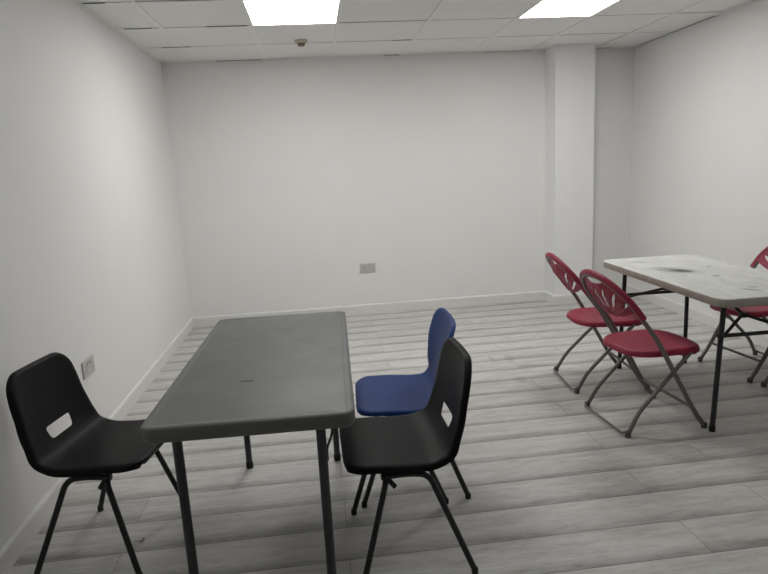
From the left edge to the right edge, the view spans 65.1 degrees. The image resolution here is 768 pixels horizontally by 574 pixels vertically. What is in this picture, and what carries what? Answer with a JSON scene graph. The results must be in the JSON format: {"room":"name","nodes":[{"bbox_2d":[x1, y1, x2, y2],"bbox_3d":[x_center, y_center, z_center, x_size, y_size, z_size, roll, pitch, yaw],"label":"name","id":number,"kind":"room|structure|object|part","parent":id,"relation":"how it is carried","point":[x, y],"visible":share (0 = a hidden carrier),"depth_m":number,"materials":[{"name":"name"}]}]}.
{"room":"meeting room","nodes":[
{"label":"meeting room","id":0,"kind":"room"},
{"bbox_2d":[0,0,190,548],"bbox_3d":[-1.471,-0.181,1.694,0.120,2.567,7.400,-4,11,-6],"label":"wall","id":1,"kind":"structure","parent":0,"point":[92,262],"depth_m":3.11,"materials":[{"name":"white paint"}]},
{"bbox_2d":[81,355,94,379],"bbox_3d":[-1.502,0.406,3.058,0.012,0.086,0.146,-4,11,-6],"label":"wall socket","id":2,"kind":"object","parent":1,"relation":"attached to","point":[88,367],"visible":1,"depth_m":3.04,"materials":[{"name":"white plastic"}]},
{"bbox_2d":[0,318,193,573],"bbox_3d":[-1.340,1.027,1.944,0.014,0.089,7.400,-4,11,-6],"label":"baseboard","id":3,"kind":"structure","parent":1,"relation":"attached to","point":[18,542],"depth_m":2.55,"materials":[{"name":"white paint"}]},
{"bbox_2d":[7,294,767,573],"bbox_3d":[0.758,0.964,2.180,4.473,0.100,7.640,-4,11,-6],"label":"floor","id":4,"kind":"structure","parent":0,"point":[554,488],"depth_m":2.62,"materials":[{"name":"grey laminate"}]},
{"bbox_2d":[6,352,178,573],"bbox_3d":[-1.040,0.623,2.245,0.450,0.730,0.459,-2,11,4],"label":"plastic chair","id":5,"kind":"object","parent":4,"relation":"on","point":[42,391],"visible":0.9,"depth_m":2.15,"materials":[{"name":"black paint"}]},
{"bbox_3d":[-1.089,0.836,2.098,0.305,0.360,0.080,-2,11,4],"label":"leg","id":6,"kind":"part","parent":5,"relation":"part of","materials":[{"name":"black paint"}]},
{"bbox_3d":[-1.069,0.763,2.457,0.312,0.360,0.048,0,12,14],"label":"leg","id":7,"kind":"part","parent":5,"relation":"part of","materials":[{"name":"black paint"}]},
{"bbox_3d":[-0.911,0.829,2.087,0.145,0.357,0.037,6,15,39],"label":"leg","id":8,"kind":"part","parent":5,"relation":"part of","materials":[{"name":"black paint"}]},
{"bbox_3d":[-0.889,0.754,2.455,0.145,0.357,0.037,-10,13,-31],"label":"leg","id":9,"kind":"part","parent":5,"relation":"part of","materials":[{"name":"black paint"}]},
{"bbox_2d":[140,311,355,573],"bbox_3d":[-0.402,0.593,2.279,0.582,0.710,1.212,-4,11,-4],"label":"folding table","id":10,"kind":"object","parent":4,"relation":"on","point":[249,376],"visible":1,"depth_m":1.85,"materials":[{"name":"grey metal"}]},
{"bbox_3d":[-0.546,0.714,1.794,0.104,0.655,0.028,-4,11,-4],"label":"leg","id":11,"kind":"part","parent":10,"relation":"part of","materials":[{"name":"grey metal"}]},
{"bbox_3d":[-0.614,0.519,2.780,0.104,0.655,0.028,-4,11,-4],"label":"leg","id":12,"kind":"part","parent":10,"relation":"part of","materials":[{"name":"grey metal"}]},
{"bbox_3d":[-0.210,0.691,1.819,0.104,0.655,0.028,-4,11,-4],"label":"leg","id":13,"kind":"part","parent":10,"relation":"part of","materials":[{"name":"grey metal"}]},
{"bbox_3d":[-0.204,0.432,2.216,0.035,0.298,0.294,-4,11,-4],"label":"lock rod","id":14,"kind":"part","parent":10,"relation":"part of","materials":[{"name":"grey metal"}]},
{"bbox_3d":[-0.277,0.496,2.805,0.104,0.655,0.028,-4,11,-4],"label":"leg","id":15,"kind":"part","parent":10,"relation":"part of","materials":[{"name":"grey metal"}]},
{"bbox_2d":[339,337,477,573],"bbox_3d":[0.073,0.582,2.153,0.451,0.730,0.459,-4,11,-6],"label":"plastic chair","id":16,"kind":"object","parent":4,"relation":"on","point":[417,443],"visible":0.98,"depth_m":2.06,"materials":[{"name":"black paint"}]},
{"bbox_3d":[-0.071,0.730,2.357,0.145,0.357,0.037,3,13,28],"label":"leg","id":17,"kind":"part","parent":16,"relation":"part of","materials":[{"name":"black paint"}]},
{"bbox_3d":[-0.024,0.801,1.990,0.145,0.357,0.037,-13,15,-41],"label":"leg","id":18,"kind":"part","parent":16,"relation":"part of","materials":[{"name":"black paint"}]},
{"bbox_3d":[0.153,0.785,2.021,0.312,0.360,0.048,-2,11,4],"label":"leg","id":19,"kind":"part","parent":16,"relation":"part of","materials":[{"name":"black paint"}]},
{"bbox_3d":[0.109,0.718,2.366,0.312,0.360,0.048,-7,12,-17],"label":"leg","id":20,"kind":"part","parent":16,"relation":"part of","materials":[{"name":"black paint"}]},
{"bbox_2d":[355,308,470,507],"bbox_3d":[0.102,0.491,2.606,0.453,0.728,0.445,-4,11,-3],"label":"plastic chair","id":21,"kind":"object","parent":4,"relation":"on","point":[376,395],"visible":0.79,"depth_m":2.58,"materials":[{"name":"blue plastic"}]},
{"bbox_3d":[-0.022,0.705,2.460,0.169,0.362,0.039,-10,13,-32],"label":"leg","id":22,"kind":"part","parent":21,"relation":"part of","materials":[{"name":"black paint"}]},
{"bbox_3d":[0.182,0.689,2.483,0.337,0.364,0.050,-2,11,7],"label":"leg","id":23,"kind":"part","parent":21,"relation":"part of","materials":[{"name":"black paint"}]},
{"bbox_2d":[545,252,649,393],"bbox_3d":[1.270,0.179,3.644,0.557,0.810,0.463,-3,11,-1],"label":"folding chair","id":24,"kind":"object","parent":4,"relation":"on","point":[591,317],"visible":0.83,"depth_m":3.52,"materials":[{"name":"grey steel"},{"name":"red plastic"}]},
{"bbox_3d":[1.066,-0.088,3.584,0.177,0.243,0.463,-3,11,-1],"label":"backrest","id":25,"kind":"part","parent":24,"relation":"part of","materials":[{"name":"red plastic"}]},
{"bbox_3d":[1.278,0.337,3.866,0.350,0.394,0.026,-3,11,2],"label":"leg","id":26,"kind":"part","parent":24,"relation":"part of","materials":[{"name":"grey metal"}]},
{"bbox_3d":[1.338,0.180,3.646,0.421,0.038,0.384,-3,11,-1],"label":"seat","id":27,"kind":"part","parent":24,"relation":"part of","materials":[{"name":"red plastic"}]},
{"bbox_3d":[1.289,0.410,3.499,0.350,0.394,0.026,-4,11,-4],"label":"leg","id":28,"kind":"part","parent":24,"relation":"part of","materials":[{"name":"grey metal"}]},
{"bbox_2d":[579,269,707,437],"bbox_3d":[1.301,0.289,3.086,0.557,0.810,0.463,-5,11,-10],"label":"folding chair","id":29,"kind":"object","parent":4,"relation":"on","point":[648,342],"visible":1,"depth_m":2.97,"materials":[{"name":"grey steel"},{"name":"red plastic"}]},
{"bbox_3d":[1.280,0.450,3.306,0.350,0.394,0.026,-4,11,-7],"label":"leg","id":30,"kind":"part","parent":29,"relation":"part of","materials":[{"name":"grey metal"}]},
{"bbox_3d":[1.100,0.027,2.998,0.177,0.243,0.463,-5,11,-10],"label":"backrest","id":31,"kind":"part","parent":29,"relation":"part of","materials":[{"name":"red plastic"}]},
{"bbox_3d":[1.368,0.289,3.098,0.421,0.038,0.384,-5,11,-10],"label":"seat","id":32,"kind":"part","parent":29,"relation":"part of","materials":[{"name":"red plastic"}]},
{"bbox_3d":[1.348,0.518,2.945,0.350,0.394,0.026,-6,12,-12],"label":"leg","id":33,"kind":"part","parent":29,"relation":"part of","materials":[{"name":"grey metal"}]},
{"bbox_2d":[603,254,767,431],"bbox_3d":[1.775,0.262,3.373,0.616,0.700,1.214,-4,11,-5],"label":"folding table","id":34,"kind":"object","parent":4,"relation":"on","point":[717,283],"visible":0.87,"depth_m":3.13,"materials":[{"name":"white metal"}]},
{"bbox_3d":[1.520,0.197,3.837,0.049,0.649,0.024,-4,11,-5],"label":"leg","id":35,"kind":"part","parent":34,"relation":"part of","materials":[{"name":"black metal"}]},
{"bbox_3d":[1.617,0.041,3.750,0.242,0.092,0.018,3,13,28],"label":"brace arm","id":36,"kind":"part","parent":34,"relation":"part of","materials":[{"name":"black metal"}]},
{"bbox_3d":[1.948,0.167,3.872,0.029,0.648,0.024,-4,11,-5],"label":"leg","id":37,"kind":"part","parent":34,"relation":"part of","materials":[{"name":"black metal"}]},
{"bbox_3d":[1.611,0.381,2.899,0.049,0.649,0.024,-4,11,-5],"label":"leg","id":38,"kind":"part","parent":34,"relation":"part of","materials":[{"name":"black metal"}]},
{"bbox_3d":[1.695,0.200,2.937,0.242,0.092,0.018,-12,14,-37],"label":"brace arm","id":39,"kind":"part","parent":34,"relation":"part of","materials":[{"name":"black metal"}]},
{"bbox_3d":[1.915,0.184,2.956,0.242,0.092,0.018,3,13,28],"label":"brace arm","id":40,"kind":"part","parent":34,"relation":"part of","materials":[{"name":"black metal"}]},
{"bbox_2d":[698,246,767,382],"bbox_3d":[2.338,0.107,3.719,0.557,0.810,0.463,-5,12,-11],"label":"folding chair","id":41,"kind":"object","parent":4,"relation":"on","point":[758,311],"visible":0.48,"depth_m":3.72,"materials":[{"name":"grey steel"},{"name":"red plastic"}]},
{"bbox_3d":[2.272,0.118,3.708,0.421,0.038,0.384,-5,12,-11],"label":"seat","id":42,"kind":"part","parent":41,"relation":"part of","materials":[{"name":"red plastic"}]},
{"bbox_3d":[2.308,0.268,3.938,0.350,0.394,0.026,-6,12,-13],"label":"leg","id":43,"kind":"part","parent":41,"relation":"part of","materials":[{"name":"grey metal"}]},
{"bbox_3d":[2.509,-0.188,3.699,0.177,0.243,0.463,-5,12,-11],"label":"backrest","id":44,"kind":"part","parent":41,"relation":"part of","materials":[{"name":"red plastic"}]},
{"bbox_2d":[761,376,767,386],"bbox_3d":[2.441,0.201,3.221,0.557,0.810,0.463,-4,11,-6],"label":"folding chair","id":45,"kind":"object","parent":4,"relation":"on","point":[763,383],"visible":1,"depth_m":3.47,"materials":[{"name":"grey metal"}]},
{"bbox_2d":[161,47,633,317],"bbox_3d":[0.254,-1.054,5.585,4.473,2.567,0.120,-4,11,-6],"label":"wall","id":46,"kind":"structure","parent":0,"point":[292,176],"depth_m":5.50,"materials":[{"name":"white paint"}]},
{"bbox_2d":[360,263,375,272],"bbox_3d":[-0.152,-0.179,5.639,0.146,0.086,0.012,-4,11,-6],"label":"wall socket","id":47,"kind":"object","parent":46,"relation":"attached to","point":[368,267],"visible":1,"depth_m":5.64,"materials":[{"name":"white plastic"}]},
{"bbox_2d":[192,291,544,326],"bbox_3d":[-0.095,0.203,5.719,3.385,0.089,0.014,-4,11,-6],"label":"baseboard","id":48,"kind":"structure","parent":46,"relation":"attached to","point":[533,295],"depth_m":5.74,"materials":[{"name":"white paint"}]},
{"bbox_2d":[543,50,544,290],"bbox_3d":[1.507,-1.055,5.669,0.022,2.225,0.004,-4,11,-6],"label":"trim","id":49,"kind":"structure","parent":46,"relation":"attached to","point":[543,50],"depth_m":5.66,"materials":[{"name":"white paint"}]},
{"bbox_2d":[595,284,626,294],"bbox_3d":[2.186,0.034,5.956,0.483,0.089,0.014,-4,11,-6],"label":"baseboard","id":50,"kind":"structure","parent":46,"relation":"attached to","point":[620,286],"depth_m":5.96,"materials":[{"name":"white paint"}]},
{"bbox_2d":[72,0,756,62],"bbox_3d":[0.625,-1.524,1.681,4.473,0.352,7.640,-4,11,-6],"label":"ceiling","id":51,"kind":"structure","parent":0,"point":[168,31],"depth_m":4.28,"materials":[{"name":"tile"}]},
{"bbox_2d":[243,0,339,25],"bbox_3d":[-0.559,-1.705,3.705,0.550,0.030,0.594,-4,11,-6],"label":"recessed light","id":52,"kind":"object","parent":51,"relation":"in","point":[266,12],"visible":0.93,"depth_m":3.69,"materials":[{"name":"white plastic"}]},
{"bbox_2d":[294,39,307,46],"bbox_3d":[-0.622,-1.830,4.515,0.100,0.041,0.100,-4,11,-6],"label":"detector","id":53,"kind":"object","parent":51,"relation":"attached to","point":[300,42],"visible":1,"depth_m":4.49,"materials":[{"name":"beige plastic"}]},
{"bbox_2d":[520,0,618,17],"bbox_3d":[1.224,-1.837,3.891,0.519,0.030,0.594,-4,11,-6],"label":"recessed light","id":54,"kind":"object","parent":51,"relation":"in","point":[545,8],"visible":0.9,"depth_m":3.96,"materials":[{"name":"white plastic"}]},
{"bbox_2d":[545,43,595,294],"bbox_3d":[1.720,-1.011,5.586,0.365,2.329,0.232,-4,11,-6],"label":"pillar","id":55,"kind":"structure","parent":0,"point":[569,68],"depth_m":5.46,"materials":[{"name":"white paint"}]},
{"bbox_2d":[544,291,589,304],"bbox_3d":[1.779,0.087,5.800,0.393,0.089,0.246,-4,11,-6],"label":"baseboard","id":56,"kind":"structure","parent":55,"relation":"attached to","point":[566,298],"depth_m":5.68,"materials":[{"name":"white paint"}]},
{"bbox_2d":[628,0,767,334],"bbox_3d":[2.847,-0.501,2.143,0.120,2.567,7.400,-4,11,-6],"label":"wall","id":57,"kind":"structure","parent":0,"point":[699,179],"depth_m":4.66,"materials":[{"name":"white paint"}]},
{"bbox_2d":[627,284,767,347],"bbox_3d":[2.845,0.717,2.380,0.014,0.089,7.400,-4,11,-6],"label":"baseboard","id":58,"kind":"structure","parent":57,"relation":"attached to","point":[703,317],"depth_m":4.89,"materials":[{"name":"white paint"}]}
]}

